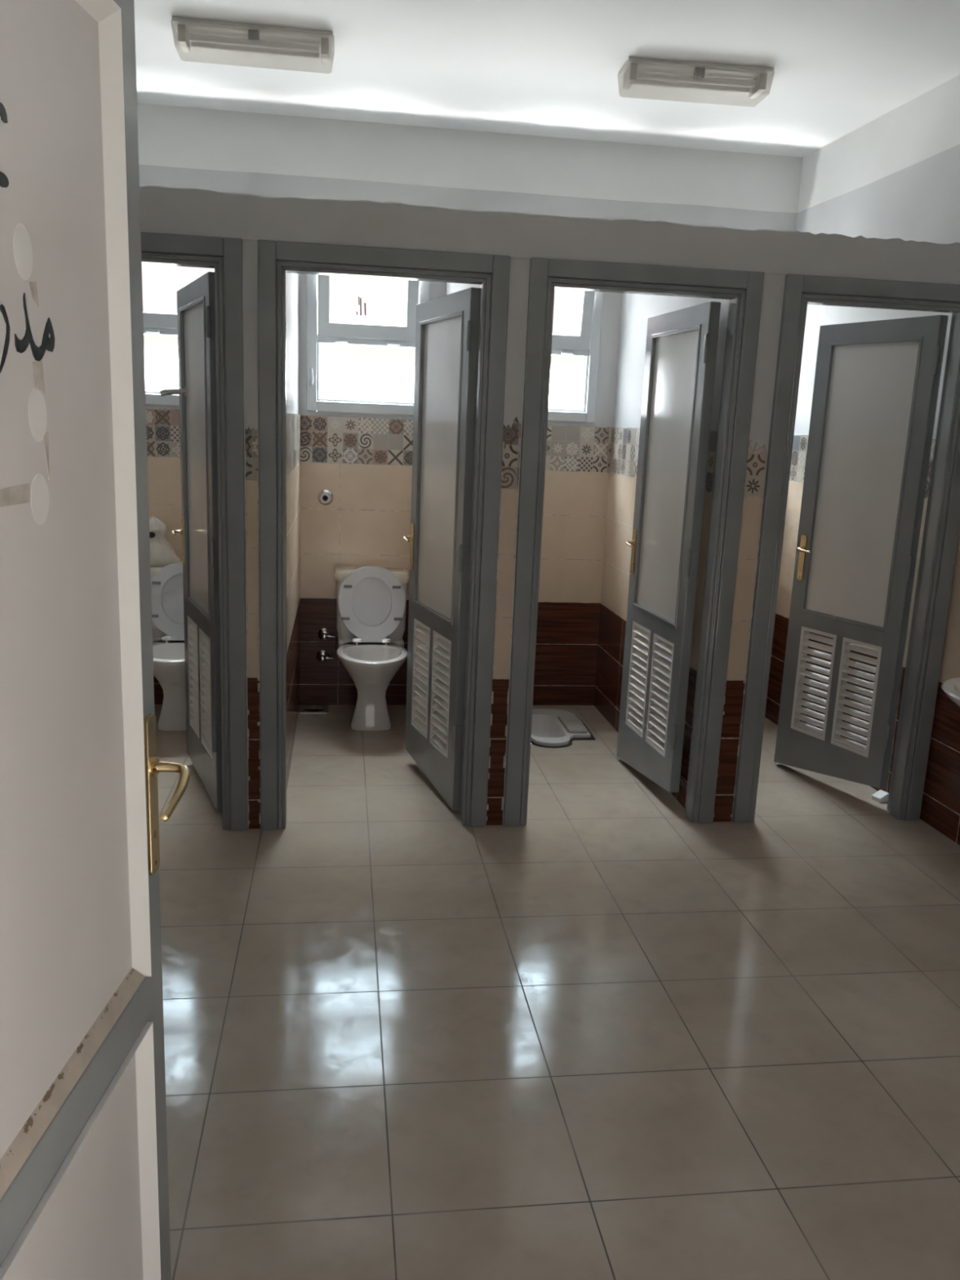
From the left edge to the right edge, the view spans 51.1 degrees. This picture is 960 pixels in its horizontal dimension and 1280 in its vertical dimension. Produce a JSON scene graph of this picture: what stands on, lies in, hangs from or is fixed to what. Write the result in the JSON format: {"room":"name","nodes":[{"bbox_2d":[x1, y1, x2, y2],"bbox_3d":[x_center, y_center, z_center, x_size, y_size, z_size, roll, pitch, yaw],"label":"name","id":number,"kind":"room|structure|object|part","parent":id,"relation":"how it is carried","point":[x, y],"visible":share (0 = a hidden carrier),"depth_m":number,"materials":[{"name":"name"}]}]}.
{"room":"public restroom","nodes":[
{"label":"public restroom","id":0,"kind":"room"},
{"bbox_2d":[286,272,300,789],"bbox_3d":[-0.931,-0.577,4.455,0.200,2.250,1.620,1,12,-8],"label":"wall","id":1,"kind":"structure","parent":0,"point":[293,418],"depth_m":4.51,"materials":[{"name":"paint"}]},
{"bbox_2d":[159,271,222,811],"bbox_3d":[-1.120,-0.372,3.979,0.191,1.992,0.682,-3,13,-25],"label":"door","id":2,"kind":"structure","parent":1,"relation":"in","point":[196,304],"depth_m":3.94,"materials":[{"name":"grey metal"}]},
{"bbox_3d":[-1.270,-0.447,4.188,0.041,0.026,0.110,2,12,0],"label":"lever","id":3,"kind":"part","parent":2,"relation":"part of","materials":[{"name":"gold metal"}]},
{"bbox_3d":[-1.254,-0.417,4.240,0.010,0.205,0.033,-3,13,-25],"label":"handle","id":4,"kind":"part","parent":2,"relation":"part of","materials":[{"name":"gold metal"}]},
{"bbox_3d":[-1.094,-0.697,3.924,0.014,1.161,0.507,-3,13,-25],"label":"panel","id":5,"kind":"part","parent":2,"relation":"part of","materials":[{"name":"white paint"}]},
{"bbox_2d":[445,282,480,295],"bbox_3d":[-0.020,-0.567,4.581,0.200,2.250,1.620,1,12,-8],"label":"wall","id":6,"kind":"structure","parent":0,"point":[451,287],"depth_m":4.64,"materials":[{"name":"paint"}]},
{"bbox_2d":[402,287,480,809],"bbox_3d":[-0.167,-0.360,4.116,0.154,1.997,0.668,-2,13,-21],"label":"door","id":7,"kind":"structure","parent":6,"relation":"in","point":[447,326],"depth_m":4.05,"materials":[{"name":"grey metal"}]},
{"bbox_3d":[-0.315,-0.437,4.322,0.041,0.026,0.110,3,12,4],"label":"lever","id":8,"kind":"part","parent":7,"relation":"part of","materials":[{"name":"gold metal"}]},
{"bbox_3d":[-0.296,-0.406,4.372,0.010,0.205,0.033,-2,13,-21],"label":"handle","id":9,"kind":"part","parent":7,"relation":"part of","materials":[{"name":"gold metal"}]},
{"bbox_3d":[-0.157,-0.687,4.053,0.014,1.161,0.493,-2,13,-21],"label":"panel","id":10,"kind":"part","parent":7,"relation":"part of","materials":[{"name":"white paint"}]},
{"bbox_2d":[137,103,803,705],"bbox_3d":[-0.066,-1.102,5.387,4.600,2.955,0.200,1,12,-8],"label":"wall","id":11,"kind":"structure","parent":0,"point":[364,460],"depth_m":5.19,"materials":[{"name":"paint"}]},
{"bbox_2d":[142,311,179,405],"bbox_3d":[-1.482,-1.594,4.977,0.620,0.845,0.150,1,12,-8],"label":"window","id":12,"kind":"structure","parent":11,"relation":"in","point":[154,323],"depth_m":4.97,"materials":[{"name":"white plastic"}]},
{"bbox_3d":[-1.473,-1.741,4.921,0.508,0.416,0.101,1,12,-8],"label":"sash","id":13,"kind":"part","parent":12,"relation":"part of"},
{"bbox_2d":[317,489,333,505],"bbox_3d":[-0.807,-0.742,5.245,0.080,0.080,0.036,1,12,-8],"label":"valve","id":14,"kind":"object","parent":11,"relation":"attached to","point":[325,497],"visible":1,"depth_m":5.24,"materials":[{"name":"silver metal"}]},
{"bbox_2d":[316,649,333,662],"bbox_3d":[-0.833,0.095,5.402,0.095,0.068,0.080,1,12,-8],"label":"angle valve","id":15,"kind":"object","parent":11,"relation":"attached to","point":[322,655],"visible":1,"depth_m":5.42,"materials":[{"name":"silver metal"}]},
{"bbox_2d":[318,628,337,649],"bbox_3d":[-0.817,0.001,5.384,0.104,0.115,0.080,1,12,-8],"label":"angle valve","id":16,"kind":"object","parent":11,"relation":"attached to","point":[324,634],"visible":1,"depth_m":5.40,"materials":[{"name":"silver metal"}]},
{"bbox_2d":[306,274,429,415],"bbox_3d":[-0.569,-1.584,5.104,0.615,0.845,0.150,1,12,-8],"label":"window","id":17,"kind":"structure","parent":11,"relation":"in","point":[320,330],"depth_m":5.10,"materials":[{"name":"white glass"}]},
{"bbox_3d":[-0.855,-1.327,5.100,0.021,0.101,0.041,1,12,-8],"label":"handle","id":18,"kind":"part","parent":17,"relation":"part of","materials":[{"name":"white plastic"}]},
{"bbox_3d":[-0.559,-1.731,5.048,0.503,0.416,0.101,1,12,-8],"label":"sash","id":19,"kind":"part","parent":17,"relation":"part of","materials":[{"name":"white glass"}]},
{"bbox_2d":[547,290,603,422],"bbox_3d":[0.329,-1.574,5.229,0.613,0.845,0.150,1,12,-8],"label":"window","id":20,"kind":"structure","parent":11,"relation":"in","point":[587,344],"depth_m":5.27,"materials":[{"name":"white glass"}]},
{"bbox_3d":[0.338,-1.722,5.173,0.501,0.416,0.101,1,12,-8],"label":"sash","id":21,"kind":"part","parent":20,"relation":"part of","materials":[{"name":"white glass"}]},
{"bbox_2d":[133,0,959,157],"bbox_3d":[0.327,-2.088,2.638,4.600,0.150,5.310,1,12,-8],"label":"ceiling","id":22,"kind":"structure","parent":0,"point":[538,68],"depth_m":4.03,"materials":[{"name":"paint"}]},
{"bbox_2d":[171,16,333,65],"bbox_3d":[-0.858,-2.266,3.836,0.596,0.096,0.184,1,12,-8],"label":"ceiling lamp","id":23,"kind":"object","parent":22,"relation":"attached to","point":[202,33],"visible":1,"depth_m":3.80,"materials":[{"name":"white metal"}]},
{"bbox_2d":[618,57,773,98],"bbox_3d":[0.861,-2.239,4.038,0.596,0.096,0.184,1,12,-6],"label":"ceiling lamp","id":24,"kind":"object","parent":22,"relation":"attached to","point":[635,70],"visible":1,"depth_m":4.00,"materials":[{"name":"white metal"}]},
{"bbox_2d":[139,185,959,828],"bbox_3d":[0.021,-0.391,3.736,3.732,2.262,0.101,1,12,-8],"label":"wall partition","id":25,"kind":"structure","parent":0,"point":[522,237],"depth_m":3.58,"materials":[{"name":"paint"}]},
{"bbox_2d":[140,231,247,830],"bbox_3d":[-1.269,-0.328,3.569,0.857,2.105,0.124,1,12,-8],"label":"door frame","id":26,"kind":"structure","parent":25,"relation":"attached to","point":[224,255],"depth_m":3.51,"materials":[{"name":"grey metal"}]},
{"bbox_2d":[257,240,510,830],"bbox_3d":[-0.368,-0.318,3.694,0.857,2.105,0.124,1,12,-8],"label":"door frame","id":27,"kind":"structure","parent":25,"relation":"attached to","point":[276,259],"depth_m":3.58,"materials":[{"name":"grey metal"}]},
{"bbox_2d":[503,257,764,826],"bbox_3d":[0.550,-0.308,3.822,0.851,2.105,0.124,1,12,-8],"label":"door frame","id":28,"kind":"structure","parent":25,"relation":"attached to","point":[744,290],"depth_m":3.72,"materials":[{"name":"grey metal"}]},
{"bbox_2d":[732,273,959,822],"bbox_3d":[1.457,-0.298,3.948,0.805,2.105,0.124,1,12,-8],"label":"door frame","id":29,"kind":"structure","parent":25,"relation":"attached to","point":[941,531],"depth_m":3.89,"materials":[{"name":"grey metal"}]},
{"bbox_2d":[773,315,948,788],"bbox_3d":[1.606,-0.331,4.326,0.154,2.000,0.635,-4,14,-27],"label":"door","id":30,"kind":"structure","parent":25,"relation":"in","point":[877,383],"depth_m":4.28,"materials":[{"name":"grey metal"}]},
{"bbox_3d":[1.458,-0.373,4.553,0.010,0.205,0.033,-4,14,-27],"label":"handle","id":31,"kind":"part","parent":30,"relation":"part of","materials":[{"name":"gold metal"}]},
{"bbox_3d":[1.444,-0.404,4.501,0.041,0.026,0.110,2,12,-1],"label":"lever","id":32,"kind":"part","parent":30,"relation":"part of","materials":[{"name":"gold metal"}]},
{"bbox_3d":[1.615,-0.659,4.262,0.014,1.161,0.461,-4,14,-27],"label":"panel","id":33,"kind":"part","parent":30,"relation":"part of","materials":[{"name":"white paint"}]},
{"bbox_2d":[154,704,959,1279],"bbox_3d":[0.324,1.124,2.407,4.600,0.120,7.200,1,12,-8],"label":"floor","id":34,"kind":"structure","parent":0,"point":[611,1033],"depth_m":2.61,"materials":[{"name":"tile"}]},
{"bbox_2d":[150,561,186,730],"bbox_3d":[-1.488,0.031,4.982,0.392,0.797,0.675,1,12,-8],"label":"toilet","id":35,"kind":"object","parent":34,"relation":"on","point":[166,581],"visible":0.38,"depth_m":5.01,"materials":[{"name":"white ceramic"}]},
{"bbox_3d":[-1.506,-0.353,5.144,0.392,0.054,0.193,1,12,-8],"label":"tank lid","id":36,"kind":"part","parent":35,"relation":"part of","materials":[{"name":"beige ceramic"}]},
{"bbox_3d":[-1.514,-0.176,5.188,0.368,0.312,0.175,1,12,-8],"label":"tank","id":37,"kind":"part","parent":35,"relation":"part of","materials":[{"name":"white ceramic"}]},
{"bbox_2d":[149,515,181,566],"bbox_3d":[-1.650,-0.507,5.101,0.252,0.252,0.172,1,12,-8],"label":"plastic bag","id":38,"kind":"object","parent":35,"relation":"on","point":[162,553],"visible":0.59,"depth_m":5.06,"materials":[{"name":"plastic"}]},
{"bbox_2d":[149,531,155,537],"bbox_3d":[-1.649,-0.527,5.042,0.040,0.032,0.008,1,12,-8],"label":"print","id":39,"kind":"object","parent":38,"relation":"attached to","point":[152,534],"depth_m":5.04},
{"bbox_3d":[-1.494,-0.199,5.042,0.344,0.370,0.076,1,12,-8],"label":"seat","id":40,"kind":"part","parent":35,"relation":"part of","materials":[{"name":"plastic"}]},
{"bbox_3d":[-1.496,-0.202,5.061,0.348,0.377,0.073,1,12,-8],"label":"seat lid","id":41,"kind":"part","parent":35,"relation":"part of","materials":[{"name":"plastic"}]},
{"bbox_2d":[299,704,328,713],"bbox_3d":[-0.891,0.371,5.396,0.150,0.006,0.150,1,12,-8],"label":"floor drain","id":42,"kind":"object","parent":34,"relation":"on","point":[304,708],"visible":1,"depth_m":5.40,"materials":[{"name":"silver metal"}]},
{"bbox_2d":[333,565,409,730],"bbox_3d":[-0.550,0.041,5.113,0.392,0.797,0.675,1,12,-8],"label":"toilet","id":43,"kind":"object","parent":34,"relation":"on","point":[371,600],"visible":1,"depth_m":5.16,"materials":[{"name":"white ceramic"}]},
{"bbox_3d":[-0.568,-0.343,5.275,0.392,0.054,0.193,1,12,-8],"label":"tank lid","id":44,"kind":"part","parent":43,"relation":"part of","materials":[{"name":"beige ceramic"}]},
{"bbox_3d":[-0.576,-0.165,5.319,0.368,0.312,0.175,1,12,-8],"label":"tank","id":45,"kind":"part","parent":43,"relation":"part of","materials":[{"name":"white ceramic"}]},
{"bbox_3d":[-0.556,-0.189,5.172,0.344,0.370,0.076,1,12,-8],"label":"seat","id":46,"kind":"part","parent":43,"relation":"part of","materials":[{"name":"plastic"}]},
{"bbox_3d":[-0.558,-0.191,5.192,0.348,0.377,0.073,1,12,-8],"label":"seat lid","id":47,"kind":"part","parent":43,"relation":"part of","materials":[{"name":"plastic"}]},
{"bbox_2d":[530,708,595,747],"bbox_3d":[0.323,0.494,5.229,0.484,0.133,0.637,1,12,-8],"label":"toilet","id":48,"kind":"object","parent":34,"relation":"on","point":[550,727],"visible":0.59,"depth_m":5.26,"materials":[{"name":"white ceramic"}]},
{"bbox_2d":[871,789,888,802],"bbox_3d":[1.746,0.680,4.378,0.056,0.038,0.050,-3,13,-25],"label":"wedge","id":49,"kind":"object","parent":34,"relation":"on","point":[881,796],"visible":0.84,"depth_m":4.36,"materials":[{"name":"white plastic"}]},
{"bbox_2d":[594,293,728,808],"bbox_3d":[0.896,-0.557,4.709,0.200,2.250,1.620,1,12,-8],"label":"wall","id":50,"kind":"structure","parent":0,"point":[636,308],"depth_m":5.10,"materials":[{"name":"paint"}]},
{"bbox_2d":[616,301,720,792],"bbox_3d":[0.775,-0.350,4.252,0.154,1.998,0.668,0,12,-12],"label":"door","id":51,"kind":"structure","parent":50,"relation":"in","point":[682,344],"depth_m":4.18,"materials":[{"name":"grey metal"}]},
{"bbox_3d":[0.666,-0.431,4.480,0.041,0.026,0.110,5,12,14],"label":"lever","id":52,"kind":"part","parent":51,"relation":"part of","materials":[{"name":"gold metal"}]},
{"bbox_3d":[0.692,-0.399,4.526,0.010,0.205,0.033,0,12,-12],"label":"handle","id":53,"kind":"part","parent":51,"relation":"part of","materials":[{"name":"gold metal"}]},
{"bbox_3d":[0.786,-0.678,4.189,0.014,1.161,0.494,0,12,-12],"label":"panel","id":54,"kind":"part","parent":51,"relation":"part of","materials":[{"name":"white paint"}]},
{"bbox_2d":[764,74,959,844],"bbox_3d":[2.170,-0.524,3.108,0.300,2.955,5.081,0,12,-10],"label":"wall","id":55,"kind":"structure","parent":0,"point":[896,175],"depth_m":4.42,"materials":[{"name":"paint"}]},
{"bbox_2d":[941,677,959,707],"bbox_3d":[1.739,0.547,3.315,0.466,0.744,0.540,1,12,-8],"label":"basin","id":56,"kind":"object","parent":55,"relation":"attached to","point":[951,687],"visible":1,"depth_m":3.32,"materials":[{"name":"white ceramic"}]},
{"bbox_3d":[0.607,-0.023,0.464,4.600,2.955,0.150,1,12,-8],"label":"wall","id":57,"kind":"structure","parent":0,"visible":0},
{"bbox_2d":[0,0,190,1279],"bbox_3d":[-0.468,0.290,0.908,0.177,2.048,0.918,2,12,1],"label":"door","id":58,"kind":"structure","parent":57,"relation":"in","point":[84,1194],"depth_m":1.09,"materials":[{"name":"grey"}]},
{"bbox_2d":[13,223,32,279],"bbox_3d":[-0.426,-0.362,0.938,0.001,0.050,0.038,2,12,0],"label":"sticker","id":59,"kind":"object","parent":58,"relation":"attached to","point":[23,251],"depth_m":0.94,"materials":[{"name":"white paper"}]},
{"bbox_2d":[28,386,46,441],"bbox_3d":[-0.432,-0.220,0.981,0.001,0.052,0.039,3,12,1],"label":"sticker","id":60,"kind":"object","parent":58,"relation":"attached to","point":[37,404],"depth_m":0.98,"materials":[{"name":"white paper"}]},
{"bbox_2d":[31,473,48,524],"bbox_3d":[-0.435,-0.139,0.994,0.001,0.050,0.039,3,12,1],"label":"sticker","id":61,"kind":"object","parent":58,"relation":"attached to","point":[39,490],"depth_m":0.99,"materials":[{"name":"white paper"}]},
{"bbox_3d":[-0.448,-0.041,0.845,0.012,1.176,0.781,2,12,1],"label":"panel","id":62,"kind":"part","parent":58,"relation":"part of","materials":[{"name":"paint"}]},
{"bbox_3d":[-0.485,0.890,1.044,0.012,0.610,0.781,2,12,1],"label":"panel","id":63,"kind":"part","parent":58,"relation":"part of","materials":[{"name":"paint"}]},
{"bbox_3d":[-0.465,0.517,0.964,0.019,0.026,0.771,2,12,1],"label":"worn moulding","id":64,"kind":"part","parent":58,"relation":"part of","materials":[{"name":"grey wood"}]},
{"bbox_3d":[-0.476,0.890,1.044,0.027,0.602,0.771,2,12,1],"label":"panel moulding","id":65,"kind":"part","parent":58,"relation":"part of","materials":[{"name":"white paint"}]},
{"bbox_3d":[-0.438,-0.041,0.845,0.027,1.168,0.771,2,12,1],"label":"panel moulding","id":66,"kind":"part","parent":58,"relation":"part of","materials":[{"name":"white paint"}]},
{"bbox_3d":[-0.432,0.204,1.322,0.007,0.218,0.033,2,12,1],"label":"handle","id":67,"kind":"part","parent":58,"relation":"part of","materials":[{"name":"gold metal"}]},
{"bbox_3d":[-0.388,0.184,1.272,0.048,0.043,0.137,-3,13,-23],"label":"lever","id":68,"kind":"part","parent":58,"relation":"part of","materials":[{"name":"gold metal"}]}
]}

